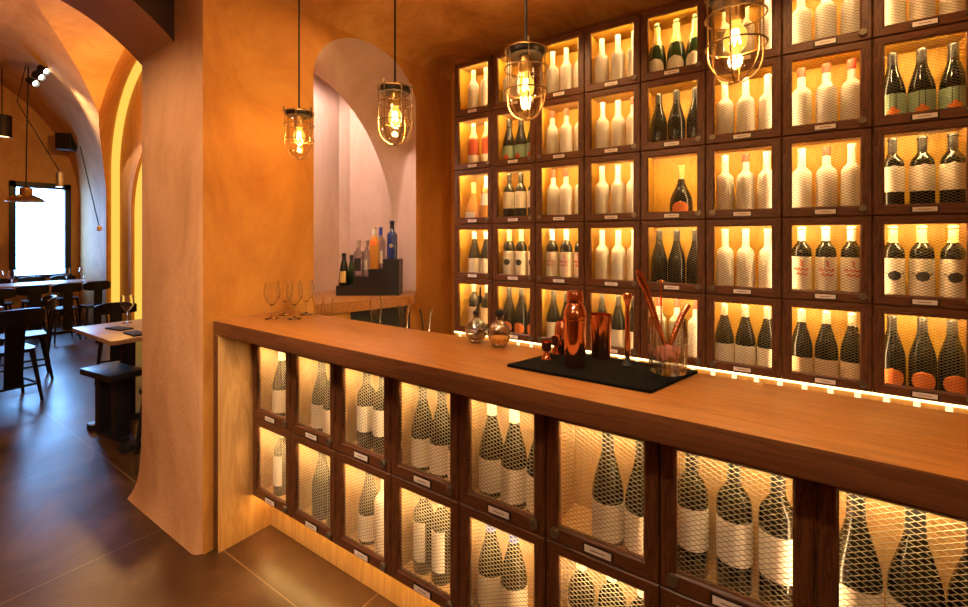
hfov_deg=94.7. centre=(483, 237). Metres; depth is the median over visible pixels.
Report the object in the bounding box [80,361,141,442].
bench
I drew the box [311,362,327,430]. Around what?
wine bottle
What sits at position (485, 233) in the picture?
wine bottle
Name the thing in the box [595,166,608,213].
wine bottle
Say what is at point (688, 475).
wine bottle
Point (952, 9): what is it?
wine bottle
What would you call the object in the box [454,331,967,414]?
countertop
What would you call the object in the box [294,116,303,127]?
socket
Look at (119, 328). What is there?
folded napkin
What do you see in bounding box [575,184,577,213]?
wine bottle
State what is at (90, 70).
vault
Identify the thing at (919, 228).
wine bottle
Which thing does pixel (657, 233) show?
wine bottle
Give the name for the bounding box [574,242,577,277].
wine bottle
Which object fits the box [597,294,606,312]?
wine bottle
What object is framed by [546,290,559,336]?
wine bottle
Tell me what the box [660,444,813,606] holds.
cubby
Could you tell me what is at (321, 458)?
wine bottle
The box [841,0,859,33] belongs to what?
wine bottle
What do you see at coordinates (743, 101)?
wine bottle
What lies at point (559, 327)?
tin
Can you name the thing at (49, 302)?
dining chair
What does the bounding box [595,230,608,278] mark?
wine bottle
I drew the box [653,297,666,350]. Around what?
wine bottle
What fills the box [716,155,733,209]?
wine bottle
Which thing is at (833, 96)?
wine bottle
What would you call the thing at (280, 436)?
wine bottle
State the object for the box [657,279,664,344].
copper barspoon
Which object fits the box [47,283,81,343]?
dining chair
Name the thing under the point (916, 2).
wine bottle
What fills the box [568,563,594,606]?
wine bottle
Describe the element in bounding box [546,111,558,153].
wine bottle
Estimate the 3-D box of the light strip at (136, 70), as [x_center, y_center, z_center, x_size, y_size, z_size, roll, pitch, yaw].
[-4.469,-0.694,6.138,3.285,3.974,0.100,0,0,34]
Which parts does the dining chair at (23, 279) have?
seat, backrest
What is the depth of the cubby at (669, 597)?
1.06 m
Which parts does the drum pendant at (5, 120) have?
cord, lamp shade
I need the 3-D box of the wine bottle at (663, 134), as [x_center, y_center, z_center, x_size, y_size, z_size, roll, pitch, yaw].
[0.937,-0.619,2.391,0.085,0.306,0.085,0,0,33]
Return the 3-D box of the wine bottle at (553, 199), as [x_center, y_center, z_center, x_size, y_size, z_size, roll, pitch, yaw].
[0.424,-0.255,2.737,0.077,0.309,0.077,0,0,39]
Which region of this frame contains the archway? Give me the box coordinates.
[61,0,173,64]
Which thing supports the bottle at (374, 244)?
on the stand
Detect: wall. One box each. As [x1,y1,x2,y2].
[203,0,450,554]
[451,72,457,334]
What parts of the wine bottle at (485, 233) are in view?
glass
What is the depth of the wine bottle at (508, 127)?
2.88 m
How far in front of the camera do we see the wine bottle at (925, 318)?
1.79 m
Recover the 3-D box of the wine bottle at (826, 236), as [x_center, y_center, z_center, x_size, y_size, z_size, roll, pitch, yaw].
[1.523,0.107,1.987,0.077,0.316,0.080,0,0,30]
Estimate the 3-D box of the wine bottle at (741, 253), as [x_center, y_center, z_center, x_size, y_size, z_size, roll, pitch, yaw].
[1.274,0.111,2.172,0.077,0.308,0.077,0,0,35]
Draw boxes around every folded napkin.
[105,326,133,330]
[123,330,141,336]
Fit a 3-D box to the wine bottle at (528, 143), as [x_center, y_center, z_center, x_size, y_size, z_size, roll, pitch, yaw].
[0.308,-0.619,2.807,0.087,0.306,0.087,0,0,30]
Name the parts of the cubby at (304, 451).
panel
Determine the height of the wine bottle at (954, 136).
0.316 m
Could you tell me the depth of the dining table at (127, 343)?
3.22 m
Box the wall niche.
[314,38,415,292]
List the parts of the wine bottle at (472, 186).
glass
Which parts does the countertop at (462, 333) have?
light strip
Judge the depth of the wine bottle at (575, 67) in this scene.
2.62 m
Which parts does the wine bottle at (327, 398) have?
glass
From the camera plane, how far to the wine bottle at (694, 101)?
2.27 m
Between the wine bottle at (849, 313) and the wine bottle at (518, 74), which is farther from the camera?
the wine bottle at (518, 74)
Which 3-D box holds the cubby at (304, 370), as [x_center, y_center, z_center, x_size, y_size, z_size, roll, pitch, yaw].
[-0.660,0.655,1.916,0.302,0.368,0.210,0,0,34]
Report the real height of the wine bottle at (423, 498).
0.316 m
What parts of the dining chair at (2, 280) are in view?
backrest, seat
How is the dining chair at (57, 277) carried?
on the floor
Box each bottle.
[272,351,285,415]
[273,435,285,495]
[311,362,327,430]
[312,452,329,520]
[323,375,329,433]
[326,477,329,524]
[338,253,349,285]
[348,255,355,284]
[353,240,363,276]
[357,373,375,449]
[358,472,377,544]
[361,240,368,275]
[369,227,379,268]
[373,377,383,454]
[374,479,383,554]
[378,227,385,262]
[387,221,397,258]
[411,386,432,470]
[413,495,433,574]
[429,391,449,478]
[431,503,449,585]
[448,435,449,480]
[466,182,480,217]
[468,70,478,108]
[468,123,478,162]
[468,232,479,272]
[469,284,479,327]
[478,525,502,606]
[479,403,503,498]
[480,67,487,105]
[480,232,487,272]
[481,122,487,161]
[481,176,487,216]
[481,285,487,327]
[500,534,527,606]
[501,409,527,508]
[502,119,514,158]
[503,62,514,101]
[503,174,514,216]
[503,230,514,273]
[503,287,514,331]
[514,117,526,157]
[515,63,522,98]
[515,173,526,215]
[515,230,526,274]
[515,288,527,333]
[526,129,529,156]
[526,440,533,512]
[527,186,529,215]
[527,306,529,334]
[528,244,529,274]
[546,51,558,92]
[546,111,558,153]
[546,230,557,276]
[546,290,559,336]
[547,171,559,214]
[560,48,572,89]
[560,108,572,151]
[560,170,572,214]
[560,229,572,276]
[560,291,566,319]
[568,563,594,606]
[574,60,577,87]
[574,123,577,150]
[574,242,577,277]
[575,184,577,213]
[592,432,623,545]
[595,38,608,82]
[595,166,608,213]
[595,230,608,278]
[596,102,608,147]
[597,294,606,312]
[598,576,625,606]
[611,34,624,79]
[611,100,624,146]
[611,165,624,212]
[611,230,625,279]
[611,295,624,346]
[625,440,642,553]
[626,97,632,144]
[626,164,632,212]
[627,31,632,76]
[627,230,632,280]
[629,589,642,606]
[630,298,632,348]
[649,23,665,72]
[650,93,666,141]
[651,230,667,281]
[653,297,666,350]
[667,19,685,68]
[668,90,684,139]
[668,230,685,282]
[669,299,682,354]
[670,165,692,210]
[678,453,708,578]
[686,14,696,64]
[686,230,696,283]
[687,87,696,137]
[688,300,696,356]
[715,303,733,361]
[716,12,733,58]
[716,81,733,133]
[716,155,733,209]
[716,229,733,285]
[716,463,752,595]
[735,304,755,364]
[736,153,754,208]
[737,6,754,54]
[737,77,754,131]
[737,229,754,286]
[757,151,771,208]
[757,306,771,367]
[758,0,771,50]
[758,74,771,129]
[758,229,771,287]
[758,474,791,606]
[792,0,810,43]
[792,68,811,125]
[792,148,811,207]
[792,227,811,289]
[792,308,812,372]
[814,310,838,376]
[815,0,836,39]
[815,226,836,290]
[816,63,836,122]
[816,146,836,206]
[839,493,883,606]
[840,58,859,119]
[840,226,859,292]
[840,312,859,378]
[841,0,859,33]
[841,143,859,205]
[885,0,905,25]
[885,52,905,114]
[885,138,904,204]
[885,226,904,294]
[885,315,905,385]
[886,507,945,606]
[907,47,936,112]
[908,317,936,389]
[909,0,934,19]
[909,135,935,203]
[909,225,934,296]
[937,319,965,393]
[938,42,965,108]
[939,0,965,14]
[939,132,965,202]
[940,225,965,297]
[946,523,967,606]
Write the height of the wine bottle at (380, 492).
0.308 m
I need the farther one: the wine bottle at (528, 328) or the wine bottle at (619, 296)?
the wine bottle at (528, 328)
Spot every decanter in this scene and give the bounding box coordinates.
[465,287,487,343]
[488,309,510,347]
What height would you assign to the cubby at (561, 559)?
0.368 m
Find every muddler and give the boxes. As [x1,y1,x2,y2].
[622,292,632,366]
[636,269,666,345]
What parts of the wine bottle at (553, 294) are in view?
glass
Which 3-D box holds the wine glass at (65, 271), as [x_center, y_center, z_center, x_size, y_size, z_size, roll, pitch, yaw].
[-6.102,0.544,6.516,0.090,0.209,0.090,0,0,34]
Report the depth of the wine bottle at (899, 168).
1.84 m
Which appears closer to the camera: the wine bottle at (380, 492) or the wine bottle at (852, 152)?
the wine bottle at (380, 492)
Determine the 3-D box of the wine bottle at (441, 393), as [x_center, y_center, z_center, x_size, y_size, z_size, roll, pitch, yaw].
[-0.149,0.677,1.569,0.086,0.306,0.086,0,0,23]
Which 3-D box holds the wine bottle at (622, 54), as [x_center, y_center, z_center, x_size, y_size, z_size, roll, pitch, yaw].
[0.753,-0.985,2.510,0.077,0.308,0.077,0,0,33]
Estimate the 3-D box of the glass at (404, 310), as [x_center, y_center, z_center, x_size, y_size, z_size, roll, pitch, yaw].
[-0.355,0.411,1.979,0.059,0.213,0.059,0,0,34]
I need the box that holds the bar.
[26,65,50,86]
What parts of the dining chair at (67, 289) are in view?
leg, leg, seat, backrest, leg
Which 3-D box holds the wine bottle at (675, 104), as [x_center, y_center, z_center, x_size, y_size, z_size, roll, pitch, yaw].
[1.008,-0.619,2.336,0.085,0.306,0.085,0,0,35]
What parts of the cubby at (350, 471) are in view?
panel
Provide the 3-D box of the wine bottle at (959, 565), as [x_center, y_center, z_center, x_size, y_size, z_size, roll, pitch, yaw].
[0.930,0.677,0.839,0.086,0.306,0.086,0,0,26]
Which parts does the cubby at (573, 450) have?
panel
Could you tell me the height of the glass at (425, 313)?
0.213 m
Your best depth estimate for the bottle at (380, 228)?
2.95 m
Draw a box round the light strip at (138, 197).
[135,164,141,319]
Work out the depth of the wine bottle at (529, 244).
2.79 m
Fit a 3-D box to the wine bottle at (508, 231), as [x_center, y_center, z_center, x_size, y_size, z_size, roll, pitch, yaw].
[0.164,0.107,2.908,0.076,0.316,0.077,0,0,30]
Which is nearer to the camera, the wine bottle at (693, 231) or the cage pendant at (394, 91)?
the cage pendant at (394, 91)
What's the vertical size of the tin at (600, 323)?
0.130 m
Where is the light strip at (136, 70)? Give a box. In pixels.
[111,61,141,302]
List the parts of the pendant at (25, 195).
lamp shade, cord, swag cord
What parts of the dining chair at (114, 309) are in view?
leg, backrest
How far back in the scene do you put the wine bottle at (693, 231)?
2.27 m
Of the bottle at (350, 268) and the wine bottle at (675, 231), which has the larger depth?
the bottle at (350, 268)
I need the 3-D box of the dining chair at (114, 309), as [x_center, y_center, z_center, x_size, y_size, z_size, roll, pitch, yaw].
[-3.710,1.036,4.495,0.339,0.726,0.415,0,0,-39]
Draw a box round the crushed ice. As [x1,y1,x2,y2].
[653,344,681,362]
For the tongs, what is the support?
in the glass at (667, 369)
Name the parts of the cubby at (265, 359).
panel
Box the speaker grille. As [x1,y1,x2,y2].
[56,133,69,147]
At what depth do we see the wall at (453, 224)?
3.41 m
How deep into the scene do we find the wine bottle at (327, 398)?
1.85 m
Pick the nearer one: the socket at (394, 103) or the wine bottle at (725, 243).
the socket at (394, 103)
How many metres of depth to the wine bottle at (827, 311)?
1.97 m
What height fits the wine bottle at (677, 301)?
0.309 m
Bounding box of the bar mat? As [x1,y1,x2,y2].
[507,353,697,393]
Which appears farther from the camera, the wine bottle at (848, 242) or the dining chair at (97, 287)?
the dining chair at (97, 287)
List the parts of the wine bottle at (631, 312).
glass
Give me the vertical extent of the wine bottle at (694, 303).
0.309 m
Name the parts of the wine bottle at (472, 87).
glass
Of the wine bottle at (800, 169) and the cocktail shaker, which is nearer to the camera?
the cocktail shaker
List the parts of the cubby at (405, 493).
panel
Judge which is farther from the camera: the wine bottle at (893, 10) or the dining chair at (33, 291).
the dining chair at (33, 291)
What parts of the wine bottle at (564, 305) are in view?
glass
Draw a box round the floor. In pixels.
[0,319,398,606]
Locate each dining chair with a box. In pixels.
[0,278,12,310]
[0,288,15,333]
[0,295,56,378]
[0,308,44,399]
[16,285,48,340]
[18,276,48,328]
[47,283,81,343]
[50,275,80,327]
[77,281,110,338]
[94,302,136,384]
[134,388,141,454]
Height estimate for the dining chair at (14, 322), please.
0.807 m
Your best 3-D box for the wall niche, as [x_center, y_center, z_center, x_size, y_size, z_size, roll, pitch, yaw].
[-0.976,-0.382,2.858,0.566,1.644,1.044,0,0,34]
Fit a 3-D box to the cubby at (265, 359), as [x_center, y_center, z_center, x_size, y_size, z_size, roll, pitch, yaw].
[-0.912,0.655,2.086,0.302,0.368,0.210,0,0,34]
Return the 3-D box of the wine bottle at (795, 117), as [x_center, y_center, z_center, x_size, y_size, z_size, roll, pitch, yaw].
[1.453,-0.620,2.043,0.077,0.309,0.077,0,0,39]
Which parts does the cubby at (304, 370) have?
panel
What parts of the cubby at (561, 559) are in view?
panel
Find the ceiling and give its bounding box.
[279,0,688,80]
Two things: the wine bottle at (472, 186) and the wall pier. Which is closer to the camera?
the wall pier
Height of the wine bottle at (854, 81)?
0.309 m
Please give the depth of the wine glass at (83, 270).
6.65 m
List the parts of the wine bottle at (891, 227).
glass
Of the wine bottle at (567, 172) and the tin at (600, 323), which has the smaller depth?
the tin at (600, 323)
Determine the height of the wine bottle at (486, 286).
0.316 m
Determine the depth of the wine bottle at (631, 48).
2.44 m
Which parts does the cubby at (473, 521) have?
panel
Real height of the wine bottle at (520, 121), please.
0.306 m
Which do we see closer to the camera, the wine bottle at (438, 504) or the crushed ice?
the crushed ice
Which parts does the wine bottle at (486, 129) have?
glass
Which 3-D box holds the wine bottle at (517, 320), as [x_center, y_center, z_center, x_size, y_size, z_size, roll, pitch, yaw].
[0.239,0.477,2.860,0.085,0.306,0.086,0,0,33]
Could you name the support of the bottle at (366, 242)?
on the stand
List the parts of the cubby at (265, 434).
panel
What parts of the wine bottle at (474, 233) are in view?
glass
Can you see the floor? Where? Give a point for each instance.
(71, 534)
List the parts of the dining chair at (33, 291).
backrest, leg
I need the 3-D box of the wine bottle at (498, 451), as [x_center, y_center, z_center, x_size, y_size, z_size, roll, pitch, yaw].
[0.026,0.677,1.453,0.086,0.306,0.086,0,0,25]
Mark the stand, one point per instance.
(387, 280)
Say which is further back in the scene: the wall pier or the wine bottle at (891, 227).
the wall pier
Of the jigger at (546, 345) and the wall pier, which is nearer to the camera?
the jigger at (546, 345)
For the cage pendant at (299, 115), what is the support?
hanging from the ceiling
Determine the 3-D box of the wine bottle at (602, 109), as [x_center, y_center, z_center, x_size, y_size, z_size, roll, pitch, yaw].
[0.680,-0.620,2.561,0.077,0.308,0.077,0,0,35]
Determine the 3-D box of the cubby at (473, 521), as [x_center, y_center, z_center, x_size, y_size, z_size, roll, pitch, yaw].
[0.096,1.025,1.408,0.302,0.368,0.210,0,0,34]
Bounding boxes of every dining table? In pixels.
[0,279,99,334]
[72,319,141,453]
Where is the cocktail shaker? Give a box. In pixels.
[563,290,586,368]
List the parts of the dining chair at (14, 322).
seat, backrest, leg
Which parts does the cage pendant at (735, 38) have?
bulb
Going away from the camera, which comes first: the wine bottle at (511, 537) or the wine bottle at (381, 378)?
the wine bottle at (511, 537)
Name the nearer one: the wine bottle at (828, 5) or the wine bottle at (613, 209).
the wine bottle at (828, 5)
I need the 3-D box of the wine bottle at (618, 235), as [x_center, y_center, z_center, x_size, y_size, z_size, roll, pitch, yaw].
[0.757,0.111,2.515,0.077,0.308,0.077,0,0,34]
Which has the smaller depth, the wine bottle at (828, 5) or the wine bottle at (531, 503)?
the wine bottle at (531, 503)
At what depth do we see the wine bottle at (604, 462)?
1.20 m
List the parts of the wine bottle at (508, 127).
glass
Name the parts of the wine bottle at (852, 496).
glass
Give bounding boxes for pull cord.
[79,146,101,230]
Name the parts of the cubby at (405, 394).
panel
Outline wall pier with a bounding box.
[128,0,202,554]
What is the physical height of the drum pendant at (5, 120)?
1.152 m
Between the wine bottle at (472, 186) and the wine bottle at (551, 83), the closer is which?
the wine bottle at (551, 83)
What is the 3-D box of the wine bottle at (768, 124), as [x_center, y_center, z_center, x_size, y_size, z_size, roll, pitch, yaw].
[1.349,-0.620,2.121,0.077,0.308,0.077,0,0,30]
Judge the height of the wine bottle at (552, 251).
0.316 m
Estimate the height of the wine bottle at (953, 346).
0.306 m
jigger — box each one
[541,340,551,359]
[551,336,559,353]
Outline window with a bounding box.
[9,180,71,278]
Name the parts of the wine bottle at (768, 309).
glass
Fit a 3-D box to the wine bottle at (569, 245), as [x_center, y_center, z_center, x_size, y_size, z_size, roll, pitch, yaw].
[0.494,0.107,2.681,0.077,0.316,0.080,0,0,29]
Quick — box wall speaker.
[55,132,76,150]
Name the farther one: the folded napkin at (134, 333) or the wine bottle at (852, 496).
the folded napkin at (134, 333)
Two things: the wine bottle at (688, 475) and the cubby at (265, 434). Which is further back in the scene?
the cubby at (265, 434)
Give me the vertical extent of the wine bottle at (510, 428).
0.306 m
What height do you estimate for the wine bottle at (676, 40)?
0.314 m
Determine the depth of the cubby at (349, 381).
1.71 m
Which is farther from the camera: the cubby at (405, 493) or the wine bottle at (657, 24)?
the wine bottle at (657, 24)
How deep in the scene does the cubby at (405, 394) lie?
1.53 m
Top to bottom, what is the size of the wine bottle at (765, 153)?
0.308 m
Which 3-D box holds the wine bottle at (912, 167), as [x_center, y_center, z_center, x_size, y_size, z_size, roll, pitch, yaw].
[1.790,-0.258,1.822,0.076,0.316,0.077,0,0,34]
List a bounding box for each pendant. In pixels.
[0,68,11,138]
[4,65,62,202]
[283,0,314,159]
[377,0,413,145]
[504,0,547,120]
[704,0,768,84]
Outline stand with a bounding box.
[336,258,402,295]
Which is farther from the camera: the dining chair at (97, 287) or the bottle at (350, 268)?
the dining chair at (97, 287)
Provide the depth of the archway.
2.12 m
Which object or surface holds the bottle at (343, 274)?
on the stand
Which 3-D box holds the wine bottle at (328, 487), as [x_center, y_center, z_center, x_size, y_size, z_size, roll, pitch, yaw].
[-0.621,1.047,1.880,0.085,0.306,0.085,0,0,23]
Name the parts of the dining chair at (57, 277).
leg, backrest, seat, leg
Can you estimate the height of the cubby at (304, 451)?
0.368 m
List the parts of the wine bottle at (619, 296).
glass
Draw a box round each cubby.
[253,344,290,431]
[253,417,290,516]
[291,353,335,449]
[291,432,336,543]
[336,364,391,472]
[336,451,391,575]
[392,378,459,500]
[392,474,459,606]
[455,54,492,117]
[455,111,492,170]
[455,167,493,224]
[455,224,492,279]
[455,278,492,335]
[460,395,545,535]
[460,502,546,606]
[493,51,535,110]
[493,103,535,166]
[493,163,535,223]
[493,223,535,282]
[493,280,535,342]
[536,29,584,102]
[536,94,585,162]
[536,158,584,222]
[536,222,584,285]
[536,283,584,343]
[546,416,659,582]
[546,538,659,606]
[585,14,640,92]
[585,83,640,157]
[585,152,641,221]
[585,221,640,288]
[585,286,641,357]
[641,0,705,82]
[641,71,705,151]
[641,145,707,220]
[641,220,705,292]
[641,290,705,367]
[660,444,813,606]
[660,584,713,606]
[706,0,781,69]
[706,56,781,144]
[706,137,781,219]
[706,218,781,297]
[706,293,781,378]
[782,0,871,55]
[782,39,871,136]
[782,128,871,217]
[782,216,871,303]
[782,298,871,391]
[814,482,967,606]
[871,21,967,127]
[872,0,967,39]
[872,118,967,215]
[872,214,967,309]
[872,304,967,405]
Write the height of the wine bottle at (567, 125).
0.309 m
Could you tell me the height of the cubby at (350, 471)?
0.368 m
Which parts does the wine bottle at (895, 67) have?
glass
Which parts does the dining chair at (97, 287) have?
leg, leg, seat, backrest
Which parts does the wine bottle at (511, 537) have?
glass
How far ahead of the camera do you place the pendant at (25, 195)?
6.14 m
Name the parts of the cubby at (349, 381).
panel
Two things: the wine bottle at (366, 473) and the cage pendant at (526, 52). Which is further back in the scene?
the wine bottle at (366, 473)
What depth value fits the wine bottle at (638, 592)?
1.17 m
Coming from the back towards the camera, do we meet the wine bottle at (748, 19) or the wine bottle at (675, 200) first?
the wine bottle at (675, 200)
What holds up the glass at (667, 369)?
on the bar mat
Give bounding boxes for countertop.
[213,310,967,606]
[314,290,415,328]
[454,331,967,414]
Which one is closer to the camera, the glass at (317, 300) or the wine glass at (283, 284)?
the wine glass at (283, 284)
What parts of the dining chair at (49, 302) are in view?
seat, leg, leg, backrest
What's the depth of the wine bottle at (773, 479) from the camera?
0.99 m
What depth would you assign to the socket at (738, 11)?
1.05 m
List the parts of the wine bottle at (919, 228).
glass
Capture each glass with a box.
[7,270,16,285]
[62,268,69,281]
[79,267,86,280]
[120,295,134,322]
[264,282,279,319]
[278,280,291,315]
[286,282,302,319]
[299,279,313,315]
[312,296,323,314]
[322,297,333,315]
[370,296,381,323]
[397,305,410,327]
[419,308,432,331]
[648,315,687,376]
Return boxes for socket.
[19,187,32,194]
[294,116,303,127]
[389,92,400,107]
[519,54,532,73]
[725,0,744,23]
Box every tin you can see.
[554,320,563,353]
[590,312,611,359]
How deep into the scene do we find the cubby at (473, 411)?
1.36 m
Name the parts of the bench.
leg, seat, foot rail, leg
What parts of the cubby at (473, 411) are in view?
panel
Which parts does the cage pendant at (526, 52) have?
cord, bulb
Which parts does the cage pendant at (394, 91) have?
bulb, cord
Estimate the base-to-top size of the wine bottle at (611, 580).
0.316 m
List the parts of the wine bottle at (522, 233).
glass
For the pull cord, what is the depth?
6.43 m
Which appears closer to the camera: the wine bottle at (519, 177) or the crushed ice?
the crushed ice
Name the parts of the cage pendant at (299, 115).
cord, bulb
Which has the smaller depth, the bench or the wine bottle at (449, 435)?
the wine bottle at (449, 435)
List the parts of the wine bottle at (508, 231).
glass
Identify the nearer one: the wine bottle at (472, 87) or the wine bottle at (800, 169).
the wine bottle at (800, 169)
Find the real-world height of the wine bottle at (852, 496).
0.306 m
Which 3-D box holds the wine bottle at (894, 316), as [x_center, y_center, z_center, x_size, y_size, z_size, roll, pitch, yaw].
[1.709,0.477,1.868,0.085,0.306,0.086,0,0,40]
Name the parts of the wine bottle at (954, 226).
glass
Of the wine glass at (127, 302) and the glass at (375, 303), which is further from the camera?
the wine glass at (127, 302)
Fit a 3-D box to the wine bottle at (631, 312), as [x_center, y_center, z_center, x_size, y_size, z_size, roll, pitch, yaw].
[0.829,0.477,2.467,0.086,0.306,0.086,0,0,32]
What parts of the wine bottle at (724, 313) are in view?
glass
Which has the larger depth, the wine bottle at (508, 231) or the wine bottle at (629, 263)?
the wine bottle at (508, 231)
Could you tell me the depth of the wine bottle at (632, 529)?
1.16 m
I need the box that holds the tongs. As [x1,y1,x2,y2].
[668,303,690,345]
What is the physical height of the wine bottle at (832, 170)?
0.309 m
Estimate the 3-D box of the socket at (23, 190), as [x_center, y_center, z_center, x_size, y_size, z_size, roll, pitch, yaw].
[-6.306,-0.646,6.142,0.139,0.100,0.139,0,0,34]
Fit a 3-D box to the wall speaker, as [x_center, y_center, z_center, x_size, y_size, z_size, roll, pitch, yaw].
[-6.726,-1.530,7.263,0.209,0.261,0.459,0,0,-18]
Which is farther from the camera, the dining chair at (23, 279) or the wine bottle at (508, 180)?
the dining chair at (23, 279)
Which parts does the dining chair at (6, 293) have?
backrest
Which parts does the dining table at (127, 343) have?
leg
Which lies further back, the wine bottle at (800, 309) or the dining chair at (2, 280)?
the dining chair at (2, 280)
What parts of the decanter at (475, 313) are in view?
glass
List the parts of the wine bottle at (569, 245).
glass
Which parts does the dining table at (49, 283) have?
leg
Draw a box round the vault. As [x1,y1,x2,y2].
[0,0,141,324]
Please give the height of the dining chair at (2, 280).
0.791 m
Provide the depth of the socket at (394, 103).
1.68 m
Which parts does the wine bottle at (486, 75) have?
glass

